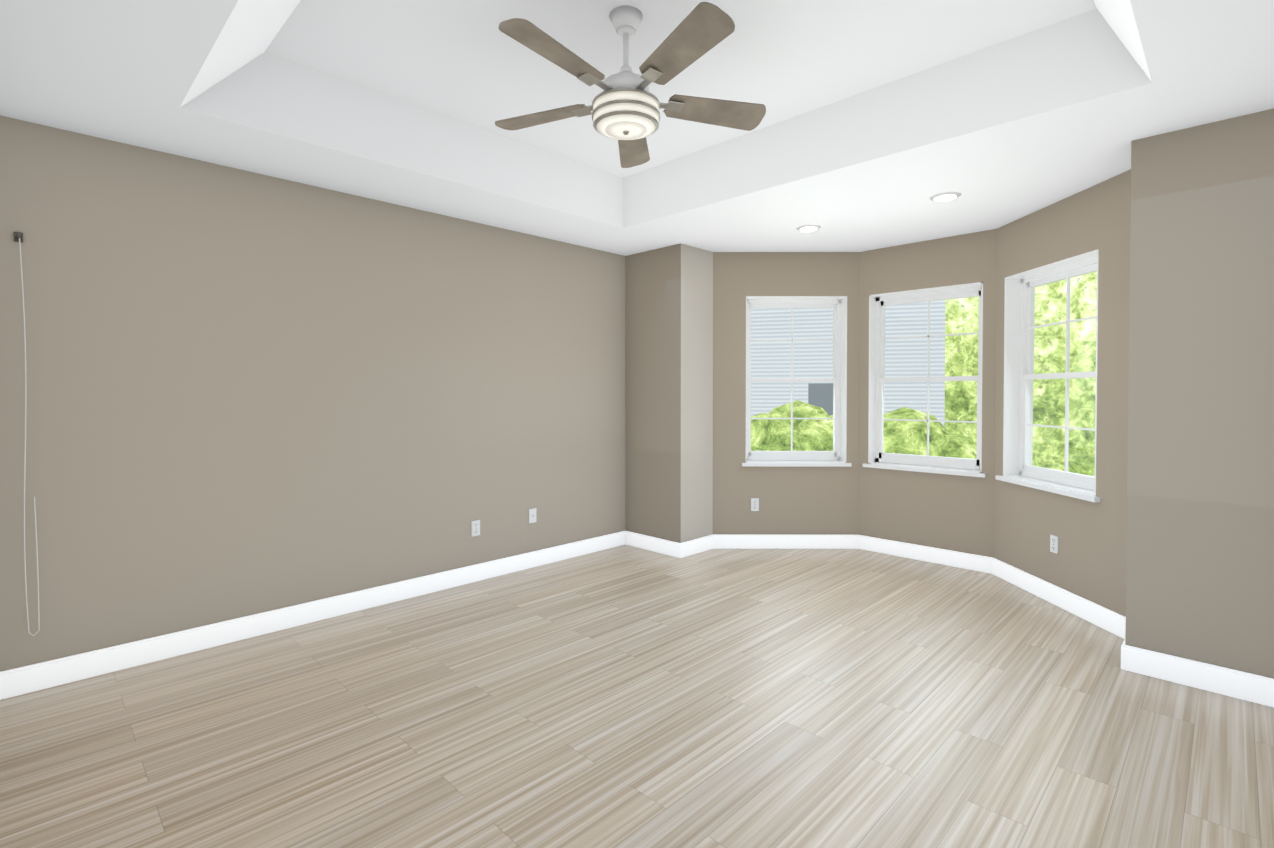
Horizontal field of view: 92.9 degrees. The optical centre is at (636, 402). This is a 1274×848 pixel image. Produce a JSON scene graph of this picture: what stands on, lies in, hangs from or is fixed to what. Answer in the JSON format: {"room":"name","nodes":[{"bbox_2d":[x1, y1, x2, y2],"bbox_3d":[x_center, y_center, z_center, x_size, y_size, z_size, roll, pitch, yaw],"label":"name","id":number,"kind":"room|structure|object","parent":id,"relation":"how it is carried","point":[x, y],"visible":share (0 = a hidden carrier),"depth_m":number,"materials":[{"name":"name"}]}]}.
{"room":"empty bedroom","nodes":[
{"label":"empty bedroom","id":0,"kind":"room"},
{"bbox_2d":[0,115,624,671],"bbox_3d":[-1.662,-0.024,4.262,0.220,2.760,4.640,1,1,45],"label":"wall","id":1,"kind":"structure","parent":0,"point":[250,393],"depth_m":3.56,"materials":[{"name":"beige paint"}]},
{"bbox_2d":[14,232,39,635],"bbox_3d":[-2.870,0.157,2.849,0.049,1.905,0.067,1,1,45],"label":"hanging cord","id":2,"kind":"object","parent":1,"relation":"attached to","point":[18,236],"visible":1,"depth_m":2.84,"materials":[{"name":"white metal"}]},
{"bbox_2d":[471,520,479,536],"bbox_3d":[-1.214,0.951,4.566,0.011,0.116,0.072,1,1,45],"label":"electrical outlet","id":3,"kind":"object","parent":1,"relation":"attached to","point":[475,527],"visible":1,"depth_m":4.56,"materials":[{"name":"white plastic"}]},
{"bbox_2d":[529,508,536,522],"bbox_3d":[-0.849,0.926,4.935,0.012,0.116,0.072,1,1,45],"label":"electrical outlet","id":4,"kind":"object","parent":1,"relation":"attached to","point":[532,515],"visible":1,"depth_m":4.93,"materials":[{"name":"white plastic"}]},
{"bbox_2d":[0,531,1273,706],"bbox_3d":[0.503,1.310,3.115,4.500,0.125,5.580,1,1,45],"label":"baseboard","id":5,"kind":"structure","parent":1,"relation":"attached to","point":[1254,688],"depth_m":3.76,"materials":[{"name":"white wood"}]},
{"bbox_2d":[0,544,1273,847],"bbox_3d":[0.503,1.433,3.117,4.940,0.120,6.020,1,1,45],"label":"floor","id":6,"kind":"structure","parent":0,"point":[624,696],"depth_m":2.56,"materials":[{"name":"laminate"}]},
{"bbox_2d":[0,0,1273,255],"bbox_3d":[0.503,-1.512,3.073,4.940,0.370,6.020,1,1,45],"label":"ceiling","id":7,"kind":"structure","parent":0,"point":[882,122],"depth_m":2.91,"materials":[{"name":"white paint"}]},
{"bbox_2d":[495,2,765,167],"bbox_3d":[-0.059,-1.330,2.432,1.164,0.475,1.140,1,1,45],"label":"ceiling fan","id":8,"kind":"object","parent":7,"relation":"hanging from","point":[625,106],"visible":1,"depth_m":2.37,"materials":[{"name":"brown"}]},
{"bbox_2d":[797,225,820,231],"bbox_3d":[1.333,-1.346,4.701,0.184,0.011,0.184,1,1,45],"label":"recessed light","id":9,"kind":"object","parent":7,"relation":"in","point":[806,228],"visible":0.96,"depth_m":4.67,"materials":[{"name":"white"}]},
{"bbox_2d":[930,192,960,200],"bbox_3d":[2.010,-1.334,3.949,0.184,0.011,0.184,1,1,45],"label":"recessed light","id":10,"kind":"object","parent":7,"relation":"in","point":[946,196],"visible":0.96,"depth_m":3.92,"materials":[{"name":"white"}]},
{"bbox_2d":[625,243,680,542],"bbox_3d":[0.133,-0.044,5.596,0.900,2.760,0.220,1,1,45],"label":"wall","id":11,"kind":"structure","parent":0,"point":[652,393],"depth_m":5.42,"materials":[{"name":"beige paint"}]},
{"bbox_2d":[681,244,712,542],"bbox_3d":[0.488,-0.043,5.472,0.220,2.760,0.542,1,1,45],"label":"wall","id":12,"kind":"structure","parent":0,"point":[696,393],"depth_m":5.36,"materials":[{"name":"beige paint"}]},
{"bbox_2d":[713,252,859,534],"bbox_3d":[1.355,-0.045,5.629,1.512,2.760,0.220,0,1,0],"label":"wall","id":13,"kind":"structure","parent":0,"point":[808,500],"depth_m":5.52,"materials":[{"name":"beige paint"}]},
{"bbox_2d":[751,498,758,510],"bbox_3d":[1.077,0.937,5.530,0.072,0.116,0.011,0,1,0],"label":"electrical outlet","id":14,"kind":"object","parent":13,"relation":"attached to","point":[754,504],"visible":1,"depth_m":5.53,"materials":[{"name":"white plastic"}]},
{"bbox_2d":[742,296,851,466],"bbox_3d":[1.451,-0.191,5.609,0.990,1.547,0.256,0,1,0],"label":"window","id":15,"kind":"structure","parent":13,"relation":"in","point":[836,457],"depth_m":5.64,"materials":[{"name":"white plastic"}]},
{"bbox_2d":[858,229,995,556],"bbox_3d":[2.490,-0.039,5.209,1.280,2.760,0.220,1,1,45],"label":"wall","id":16,"kind":"structure","parent":0,"point":[948,512],"depth_m":5.07,"materials":[{"name":"beige paint"}]},
{"bbox_2d":[863,282,985,477],"bbox_3d":[2.477,-0.185,5.194,0.990,1.547,0.256,1,1,45],"label":"window","id":17,"kind":"structure","parent":16,"relation":"in","point":[877,456],"depth_m":5.27,"materials":[{"name":"white plastic"}]},
{"bbox_2d":[993,169,1130,616],"bbox_3d":[2.925,-0.022,4.080,0.220,2.760,1.512,0,1,-1],"label":"wall","id":18,"kind":"structure","parent":0,"point":[1088,562],"depth_m":3.79,"materials":[{"name":"beige paint"}]},
{"bbox_2d":[995,249,1099,501],"bbox_3d":[2.906,-0.170,4.174,0.256,1.547,0.990,0,1,-1],"label":"window","id":19,"kind":"structure","parent":18,"relation":"in","point":[1020,376],"depth_m":4.52,"materials":[{"name":"white plastic"}]},
{"bbox_2d":[1050,534,1058,553],"bbox_3d":[2.810,0.958,4.081,0.011,0.116,0.072,0,1,-1],"label":"electrical outlet","id":20,"kind":"object","parent":18,"relation":"attached to","point":[1054,544],"visible":1,"depth_m":4.07,"materials":[{"name":"white plastic"}]},
{"bbox_2d":[1125,109,1273,678],"bbox_3d":[2.958,-0.003,2.808,1.040,2.760,0.220,1,1,45],"label":"wall","id":21,"kind":"structure","parent":0,"point":[1200,537],"depth_m":2.90,"materials":[{"name":"beige paint"}]},
{"label":"outside","id":22,"kind":"structure","parent":0,"visible":0},
{"bbox_2d":[945,271,1096,475],"bbox_3d":[4.508,-2.693,7.470,21.991,10.000,12.910,1,1,45],"label":"trees","id":23,"kind":"object","parent":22,"point":[1089,359],"depth_m":12.50,"materials":[{"name":"green plant"}]},
{"label":"lawn","id":24,"kind":"structure","parent":22,"visible":0},
{"bbox_2d":[751,300,944,425],"bbox_3d":[2.864,-0.524,10.607,4.600,4.170,2.400,0,1,16],"label":"house","id":25,"kind":"structure","parent":24,"relation":"on","point":[769,403],"depth_m":9.52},
{"bbox_2d":[751,400,976,458],"bbox_3d":[2.206,0.843,8.564,4.994,1.738,1.486,0,1,15],"label":"shrubs","id":26,"kind":"object","parent":24,"relation":"on","point":[762,424],"depth_m":7.97,"materials":[{"name":"green plant"}]}
]}

